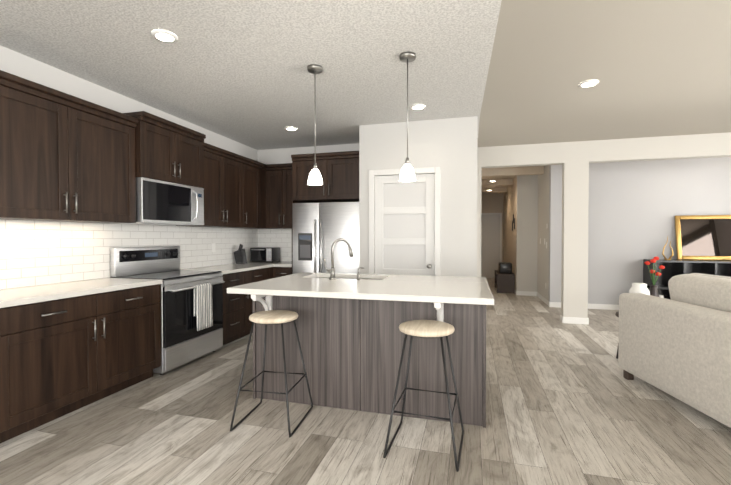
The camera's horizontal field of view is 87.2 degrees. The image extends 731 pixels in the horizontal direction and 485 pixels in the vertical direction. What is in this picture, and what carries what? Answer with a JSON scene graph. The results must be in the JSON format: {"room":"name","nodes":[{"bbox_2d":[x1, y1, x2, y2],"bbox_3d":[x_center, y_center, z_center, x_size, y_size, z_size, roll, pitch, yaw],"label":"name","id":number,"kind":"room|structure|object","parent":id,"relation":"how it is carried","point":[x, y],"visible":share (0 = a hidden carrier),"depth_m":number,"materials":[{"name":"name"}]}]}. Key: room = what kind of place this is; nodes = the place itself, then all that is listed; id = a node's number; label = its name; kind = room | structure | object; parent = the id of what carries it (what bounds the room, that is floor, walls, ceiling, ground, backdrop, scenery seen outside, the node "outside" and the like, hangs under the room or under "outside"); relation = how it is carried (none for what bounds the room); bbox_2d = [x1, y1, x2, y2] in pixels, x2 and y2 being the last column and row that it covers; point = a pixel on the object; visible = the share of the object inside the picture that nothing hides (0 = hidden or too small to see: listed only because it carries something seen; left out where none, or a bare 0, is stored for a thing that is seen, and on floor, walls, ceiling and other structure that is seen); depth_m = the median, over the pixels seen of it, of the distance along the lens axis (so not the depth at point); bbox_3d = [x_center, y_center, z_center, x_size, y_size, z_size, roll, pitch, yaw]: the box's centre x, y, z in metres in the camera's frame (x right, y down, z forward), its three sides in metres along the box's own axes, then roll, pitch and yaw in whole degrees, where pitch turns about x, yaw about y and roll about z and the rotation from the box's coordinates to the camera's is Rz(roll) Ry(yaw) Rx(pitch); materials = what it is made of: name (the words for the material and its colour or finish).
{"room":"kitchen","nodes":[
{"label":"kitchen","id":0,"kind":"room"},
{"bbox_2d":[0,45,257,289],"bbox_3d":[-3.019,-0.091,2.051,0.120,2.740,9.190,0,1,15],"label":"wall","id":1,"kind":"structure","parent":0,"point":[24,66],"depth_m":3.54,"materials":[{"name":"white paint"}]},
{"bbox_2d":[0,78,79,221],"bbox_3d":[-2.581,-0.636,2.752,0.348,0.930,0.775,0,1,15],"label":"upper cabinet","id":2,"kind":"object","parent":1,"relation":"attached to","point":[65,157],"depth_m":2.81,"materials":[{"name":"brown wood"}]},
{"bbox_2d":[80,102,135,222],"bbox_3d":[-2.424,-0.645,3.325,0.348,0.930,0.703,0,1,15],"label":"upper cabinet","id":3,"kind":"object","parent":1,"relation":"attached to","point":[107,141],"depth_m":3.34,"materials":[{"name":"brown wood"}]},
{"bbox_2d":[0,220,259,288],"bbox_3d":[-2.665,0.087,3.097,0.013,0.520,6.750,0,1,15],"label":"tile backsplash","id":4,"kind":"structure","parent":1,"relation":"attached to","point":[33,253],"depth_m":3.51,"materials":[{"name":"white tile"}]},
{"bbox_2d":[120,114,203,187],"bbox_3d":[-2.190,-0.911,4.083,0.398,0.570,0.880,0,1,15],"label":"upper cabinet","id":5,"kind":"object","parent":1,"relation":"attached to","point":[166,153],"depth_m":3.93,"materials":[{"name":"brown wood"}]},
{"bbox_2d":[125,177,203,224],"bbox_3d":[-2.154,-0.409,4.080,0.471,0.427,0.866,0,1,15],"label":"microwave","id":6,"kind":"object","parent":5,"relation":"attached to","point":[158,202],"visible":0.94,"depth_m":3.92,"materials":[{"name":"silver metal"}]},
{"bbox_2d":[176,146,247,228],"bbox_3d":[-1.971,-0.669,4.981,0.348,0.930,0.952,0,1,15],"label":"upper cabinet","id":7,"kind":"object","parent":1,"relation":"attached to","point":[225,190],"depth_m":4.92,"materials":[{"name":"brown wood"}]},
{"bbox_2d":[248,162,255,228],"bbox_3d":[-1.816,-0.677,5.548,0.348,0.930,0.511,0,1,15],"label":"upper cabinet","id":8,"kind":"object","parent":1,"relation":"attached to","point":[251,165],"depth_m":5.55,"materials":[{"name":"brown wood"}]},
{"bbox_2d":[256,162,267,228],"bbox_3d":[-1.707,-0.681,5.844,0.401,0.930,0.263,0,1,15],"label":"upper cabinet","id":9,"kind":"object","parent":1,"relation":"attached to","point":[261,171],"depth_m":5.79,"materials":[{"name":"brown wood"}]},
{"bbox_2d":[258,143,358,164],"bbox_3d":[-0.795,-0.150,6.143,2.010,2.740,0.120,0,1,15],"label":"wall","id":10,"kind":"structure","parent":0,"point":[275,156],"depth_m":6.17,"materials":[{"name":"white paint"}]},
{"bbox_2d":[260,229,291,260],"bbox_3d":[-1.311,0.042,6.221,0.915,0.520,0.008,0,1,15],"label":"tile backsplash","id":11,"kind":"structure","parent":10,"relation":"attached to","point":[282,238],"depth_m":6.24,"materials":[{"name":"white tile"}]},
{"bbox_2d":[268,166,303,229],"bbox_3d":[-1.220,-0.683,6.007,0.597,0.930,0.348,0,1,15],"label":"upper cabinet","id":12,"kind":"object","parent":10,"relation":"attached to","point":[280,213],"depth_m":5.85,"materials":[{"name":"brown wood"}]},
{"bbox_2d":[292,154,358,202],"bbox_3d":[-0.443,-0.895,5.626,1.056,0.595,0.668,0,1,15],"label":"upper cabinet","id":13,"kind":"object","parent":10,"relation":"attached to","point":[339,173],"depth_m":5.30,"materials":[{"name":"brown wood"}]},
{"bbox_2d":[0,0,730,187],"bbox_3d":[2.594,-1.545,4.356,9.780,0.100,16.700,0,1,15],"label":"ceiling","id":14,"kind":"structure","parent":0,"point":[236,70],"depth_m":3.13,"materials":[{"name":"white paint"}]},
{"bbox_2d":[151,29,177,42],"bbox_3d":[-1.428,-1.464,2.731,0.170,0.013,0.170,0,1,15],"label":"recessed light","id":15,"kind":"object","parent":14,"relation":"in","point":[164,35],"visible":0.96,"depth_m":2.72,"materials":[{"name":"white plastic"}]},
{"bbox_2d":[285,126,297,130],"bbox_3d":[-0.979,-1.497,5.054,0.170,0.013,0.170,0,1,15],"label":"recessed light","id":16,"kind":"object","parent":14,"relation":"in","point":[289,128],"visible":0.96,"depth_m":5.02,"materials":[{"name":"white plastic"}]},
{"bbox_2d":[307,64,322,184],"bbox_3d":[-0.427,-0.986,3.252,0.132,0.984,0.132,0,1,15],"label":"pendant light","id":17,"kind":"object","parent":14,"relation":"hanging from","point":[315,177],"visible":1,"depth_m":3.24,"materials":[{"name":"white glass"}]},
{"bbox_2d":[399,51,415,181],"bbox_3d":[0.332,-0.983,3.034,0.132,0.984,0.132,0,1,15],"label":"pendant light","id":18,"kind":"object","parent":14,"relation":"hanging from","point":[407,173],"visible":1,"depth_m":3.01,"materials":[{"name":"white glass"}]},
{"bbox_2d":[410,104,425,109],"bbox_3d":[0.574,-1.485,4.215,0.170,0.013,0.170,0,1,15],"label":"recessed light","id":19,"kind":"object","parent":14,"relation":"in","point":[417,106],"visible":1,"depth_m":4.20,"materials":[{"name":"white plastic"}]},
{"bbox_2d":[578,80,598,87],"bbox_3d":[2.079,-1.476,3.575,0.170,0.013,0.170,0,1,15],"label":"recessed light","id":20,"kind":"object","parent":14,"relation":"in","point":[587,83],"visible":0.92,"depth_m":3.55,"materials":[{"name":"white plastic"}]},
{"bbox_2d":[0,278,730,484],"bbox_3d":[2.594,1.295,4.397,9.780,0.100,16.700,0,1,15],"label":"floor","id":21,"kind":"structure","parent":0,"point":[568,404],"depth_m":2.56,"materials":[{"name":"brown wood"}]},
{"bbox_2d":[0,309,15,442],"bbox_3d":[-2.624,0.840,2.107,0.618,0.875,0.765,0,1,15],"label":"base cabinet","id":22,"kind":"object","parent":21,"relation":"on","point":[7,430],"depth_m":2.38,"materials":[{"name":"brown wood"}]},
{"bbox_2d":[12,293,107,435],"bbox_3d":[-2.455,0.832,2.723,0.618,0.875,0.804,0,1,15],"label":"base cabinet","id":23,"kind":"object","parent":21,"relation":"on","point":[67,348],"depth_m":2.69,"materials":[{"name":"brown wood"}]},
{"bbox_2d":[0,278,161,308],"bbox_3d":[-2.708,0.388,1.753,0.638,0.039,3.926,0,1,15],"label":"countertop","id":24,"kind":"structure","parent":23,"relation":"on","point":[31,295],"depth_m":2.88,"materials":[{"name":"white stone"}]},
{"bbox_2d":[108,285,160,395],"bbox_3d":[-2.293,0.823,3.313,0.618,0.875,0.709,0,1,15],"label":"base cabinet","id":25,"kind":"object","parent":21,"relation":"on","point":[134,315],"depth_m":3.29,"materials":[{"name":"brown wood"}]},
{"bbox_2d":[110,246,224,374],"bbox_3d":[-2.034,0.647,4.065,0.699,1.205,0.869,0,1,15],"label":"range","id":26,"kind":"object","parent":21,"relation":"on","point":[183,340],"visible":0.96,"depth_m":3.89,"materials":[{"name":"silver metal"}]},
{"bbox_2d":[194,282,212,330],"bbox_3d":[-1.695,0.665,4.017,0.047,0.470,0.242,0,1,15],"label":"hanging towel","id":27,"kind":"object","parent":26,"relation":"hanging from","point":[203,308],"visible":0.94,"depth_m":3.99,"materials":[{"name":"white fabric"}]},
{"bbox_2d":[222,273,247,344],"bbox_3d":[-1.894,0.802,4.774,0.618,0.875,0.554,0,1,15],"label":"base cabinet","id":28,"kind":"object","parent":21,"relation":"on","point":[235,306],"depth_m":4.70,"materials":[{"name":"brown wood"}]},
{"bbox_2d":[181,261,279,272],"bbox_3d":[-1.714,0.336,5.384,0.638,0.039,1.839,0,1,15],"label":"countertop","id":29,"kind":"structure","parent":28,"relation":"on","point":[238,268],"depth_m":5.12,"materials":[{"name":"white stone"}]},
{"bbox_2d":[234,244,246,263],"bbox_3d":[-1.840,0.165,5.646,0.160,0.292,0.110,0,1,15],"label":"knife block","id":30,"kind":"object","parent":29,"relation":"on","point":[240,255],"visible":0.98,"depth_m":5.60,"materials":[{"name":"black paint"}]},
{"bbox_2d":[250,247,279,261],"bbox_3d":[-1.594,0.193,6.086,0.382,0.225,0.322,0,1,15],"label":"toaster oven","id":31,"kind":"object","parent":29,"relation":"on","point":[269,254],"visible":1,"depth_m":5.97,"materials":[{"name":"black metal"}]},
{"bbox_2d":[248,269,267,333],"bbox_3d":[-1.761,0.795,5.260,0.618,0.875,0.600,0,1,15],"label":"base cabinet","id":32,"kind":"object","parent":21,"relation":"on","point":[254,275],"depth_m":5.09,"materials":[{"name":"brown wood"}]},
{"bbox_2d":[268,269,271,278],"bbox_3d":[-1.570,0.785,5.995,0.598,0.875,0.598,0,1,15],"label":"base cabinet","id":33,"kind":"object","parent":21,"relation":"on","point":[269,270],"depth_m":5.51,"materials":[{"name":"brown wood"}]},
{"bbox_2d":[230,310,312,436],"bbox_3d":[-0.655,0.890,2.750,0.435,0.756,0.459,0,1,11],"label":"stool","id":34,"kind":"object","parent":21,"relation":"on","point":[272,317],"visible":1,"depth_m":2.65,"materials":[{"name":"brown wood"}]},
{"bbox_2d":[272,269,291,277],"bbox_3d":[-1.126,0.786,5.863,0.324,0.875,0.618,0,1,15],"label":"base cabinet","id":35,"kind":"object","parent":21,"relation":"on","point":[276,273],"depth_m":5.56,"materials":[{"name":"brown wood"}]},
{"bbox_2d":[272,261,291,268],"bbox_3d":[-1.110,0.330,5.841,0.286,0.039,0.638,0,1,15],"label":"countertop","id":36,"kind":"structure","parent":35,"relation":"on","point":[283,264],"depth_m":5.56,"materials":[{"name":"white stone"}]},
{"bbox_2d":[292,201,358,273],"bbox_3d":[-0.461,0.335,5.581,1.015,1.785,0.742,0,1,15],"label":"refrigerator","id":37,"kind":"object","parent":21,"relation":"on","point":[320,228],"visible":0.58,"depth_m":5.27,"materials":[{"name":"grey metal"}]},
{"bbox_2d":[251,294,485,427],"bbox_3d":[0.060,0.817,3.238,1.801,0.890,1.240,0,1,15],"label":"kitchen island","id":38,"kind":"object","parent":21,"relation":"on","point":[351,335],"depth_m":2.86,"materials":[{"name":"grey wood"}]},
{"bbox_2d":[227,278,493,305],"bbox_3d":[-0.011,0.355,3.002,1.884,0.040,0.840,0,1,15],"label":"island countertop","id":39,"kind":"structure","parent":38,"relation":"on","point":[369,289],"depth_m":2.78,"materials":[{"name":"white stone"}]},
{"bbox_2d":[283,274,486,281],"bbox_3d":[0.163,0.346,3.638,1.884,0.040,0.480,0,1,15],"label":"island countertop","id":40,"kind":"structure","parent":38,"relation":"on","point":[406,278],"depth_m":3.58,"materials":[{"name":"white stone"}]},
{"bbox_2d":[315,274,326,277],"bbox_3d":[-0.178,0.460,3.692,0.799,0.212,0.420,0,1,15],"label":"sink","id":41,"kind":"object","parent":40,"relation":"in","point":[316,275],"depth_m":3.97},
{"bbox_2d":[324,246,362,277],"bbox_3d":[-0.187,0.186,3.451,0.343,0.285,0.182,0,1,15],"label":"faucet","id":42,"kind":"object","parent":40,"relation":"on","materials":[{"name":"silver metal"}]},
{"bbox_2d":[383,320,463,471],"bbox_3d":[0.381,0.895,2.405,0.457,0.756,0.480,0,1,15],"label":"stool","id":43,"kind":"object","parent":21,"relation":"on","point":[427,329],"visible":1,"depth_m":2.31,"materials":[{"name":"brown wood"}]},
{"bbox_2d":[495,262,514,293],"bbox_3d":[3.398,0.823,9.406,0.384,0.700,1.000,0,1,15],"label":"cabinet","id":44,"kind":"object","parent":21,"relation":"on","point":[504,278],"visible":1,"depth_m":8.95,"materials":[{"name":"brown wood"}]},
{"bbox_2d":[615,311,618,358],"bbox_3d":[2.870,1.002,3.964,0.490,0.501,0.490,0,1,15],"label":"side table","id":45,"kind":"object","parent":21,"relation":"on","point":[617,314],"visible":0.17,"depth_m":4.12,"materials":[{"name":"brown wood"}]},
{"bbox_2d":[629,283,649,294],"bbox_3d":[2.799,0.583,3.926,0.196,0.335,0.196,0,1,15],"label":"jar","id":46,"kind":"object","parent":45,"relation":"on","point":[642,288],"visible":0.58,"depth_m":3.87,"materials":[{"name":"white ceramic"}]},
{"bbox_2d":[645,256,664,296],"bbox_3d":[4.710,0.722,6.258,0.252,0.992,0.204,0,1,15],"label":"vase","id":47,"kind":"object","parent":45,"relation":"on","point":[653,290],"visible":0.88,"depth_m":6.23,"materials":[{"name":"red plant"}]},
{"bbox_2d":[618,273,730,427],"bbox_3d":[2.798,0.772,2.459,0.975,1.002,2.250,0,1,2],"label":"sofa","id":48,"kind":"object","parent":21,"relation":"on","point":[677,346],"visible":1,"depth_m":2.87,"materials":[{"name":"beige fabric"}]},
{"bbox_2d":[643,259,730,299],"bbox_3d":[5.876,0.758,6.288,2.150,0.920,0.396,0,1,15],"label":"console shelf","id":49,"kind":"object","parent":21,"relation":"on","point":[671,269],"visible":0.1,"depth_m":6.51,"materials":[{"name":"black paint"}]},
{"bbox_2d":[662,236,673,259],"bbox_3d":[5.112,0.094,6.490,0.167,0.399,0.100,0,1,15],"label":"sculpture","id":50,"kind":"object","parent":49,"relation":"on","point":[669,258],"visible":0.98,"depth_m":6.49,"materials":[{"name":"gold metal"}]},
{"bbox_2d":[674,215,730,259],"bbox_3d":[5.758,-0.083,6.433,0.940,0.755,0.142,0,1,15],"label":"mirror","id":51,"kind":"object","parent":49,"relation":"on","point":[703,237],"visible":0.98,"depth_m":6.45,"materials":[{"name":"gold mirror"}]},
{"bbox_2d":[359,117,466,276],"bbox_3d":[0.573,-0.131,4.836,1.320,2.740,0.120,0,1,15],"label":"wall","id":52,"kind":"structure","parent":0,"point":[449,146],"depth_m":4.69,"materials":[{"name":"grey paint"}]},
{"bbox_2d":[375,174,434,275],"bbox_3d":[0.478,0.192,4.797,0.752,2.078,0.119,0,1,15],"label":"pantry door","id":53,"kind":"structure","parent":52,"relation":"in","point":[404,228],"depth_m":4.82,"materials":[{"name":"white wood"}]},
{"bbox_2d":[369,167,618,323],"bbox_3d":[2.594,0.165,4.381,9.480,2.160,16.400,0,1,15],"label":"baseboard","id":54,"kind":"structure","parent":52,"relation":"attached to","point":[437,172],"depth_m":4.88,"materials":[{"name":"white wood"}]},
{"bbox_2d":[467,116,477,276],"bbox_3d":[2.373,-0.186,8.609,0.120,2.740,8.350,0,1,15],"label":"wall","id":55,"kind":"structure","parent":0,"point":[472,122],"depth_m":4.58,"materials":[{"name":"grey paint"}]},
{"bbox_2d":[481,185,504,261],"bbox_3d":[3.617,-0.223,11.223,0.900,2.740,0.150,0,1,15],"label":"wall","id":56,"kind":"structure","parent":0,"point":[493,201],"depth_m":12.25,"materials":[{"name":"grey paint"}]},
{"bbox_2d":[482,179,512,188],"bbox_3d":[3.194,-1.501,9.657,0.900,0.140,0.140,0,1,15],"label":"wall","id":57,"kind":"structure","parent":0,"point":[499,181],"depth_m":9.55,"materials":[{"name":"grey paint"}]},
{"bbox_2d":[505,177,520,290],"bbox_3d":[3.973,-0.212,10.478,0.120,2.740,3.900,0,1,15],"label":"wall","id":58,"kind":"structure","parent":0,"point":[512,192],"depth_m":9.12,"materials":[{"name":"grey paint"}]},
{"bbox_2d":[481,213,501,277],"bbox_3d":[3.972,0.091,12.336,0.780,2.080,0.024,0,1,15],"label":"door","id":59,"kind":"structure","parent":58,"relation":"attached to","point":[491,241],"depth_m":12.31,"materials":[{"name":"white wood"}]},
{"bbox_2d":[512,214,514,230],"bbox_3d":[3.573,-0.482,9.270,0.014,0.394,0.625,0,1,15],"label":"wall art","id":60,"kind":"object","parent":58,"relation":"attached to","point":[513,221],"visible":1,"depth_m":9.22,"materials":[{"name":"black metal"}]},
{"bbox_2d":[482,166,544,176],"bbox_3d":[2.993,-1.478,8.053,1.360,0.140,0.140,0,1,15],"label":"wall","id":61,"kind":"structure","parent":0,"point":[525,171],"depth_m":7.98,"materials":[{"name":"grey paint"}]},
{"bbox_2d":[521,177,536,291],"bbox_3d":[3.677,-0.185,8.600,0.300,2.740,0.120,0,1,15],"label":"wall","id":62,"kind":"structure","parent":0,"point":[523,196],"depth_m":8.55,"materials":[{"name":"grey paint"}]},
{"bbox_2d":[537,165,548,299],"bbox_3d":[3.724,-0.176,7.939,0.120,2.740,1.370,0,1,15],"label":"wall","id":63,"kind":"structure","parent":0,"point":[543,181],"depth_m":7.85,"materials":[{"name":"grey paint"}]},
{"bbox_2d":[477,132,730,317],"bbox_3d":[4.683,-0.140,5.438,6.010,2.740,0.150,0,1,15],"label":"wall","id":64,"kind":"structure","parent":0,"point":[574,159],"depth_m":5.77,"materials":[{"name":"grey paint"}]},
{"bbox_2d":[548,157,730,304],"bbox_3d":[5.708,-0.157,6.608,4.650,2.740,0.150,0,1,15],"label":"wall","id":65,"kind":"structure","parent":0,"point":[635,208],"depth_m":6.80,"materials":[{"name":"grey paint"}]}
]}

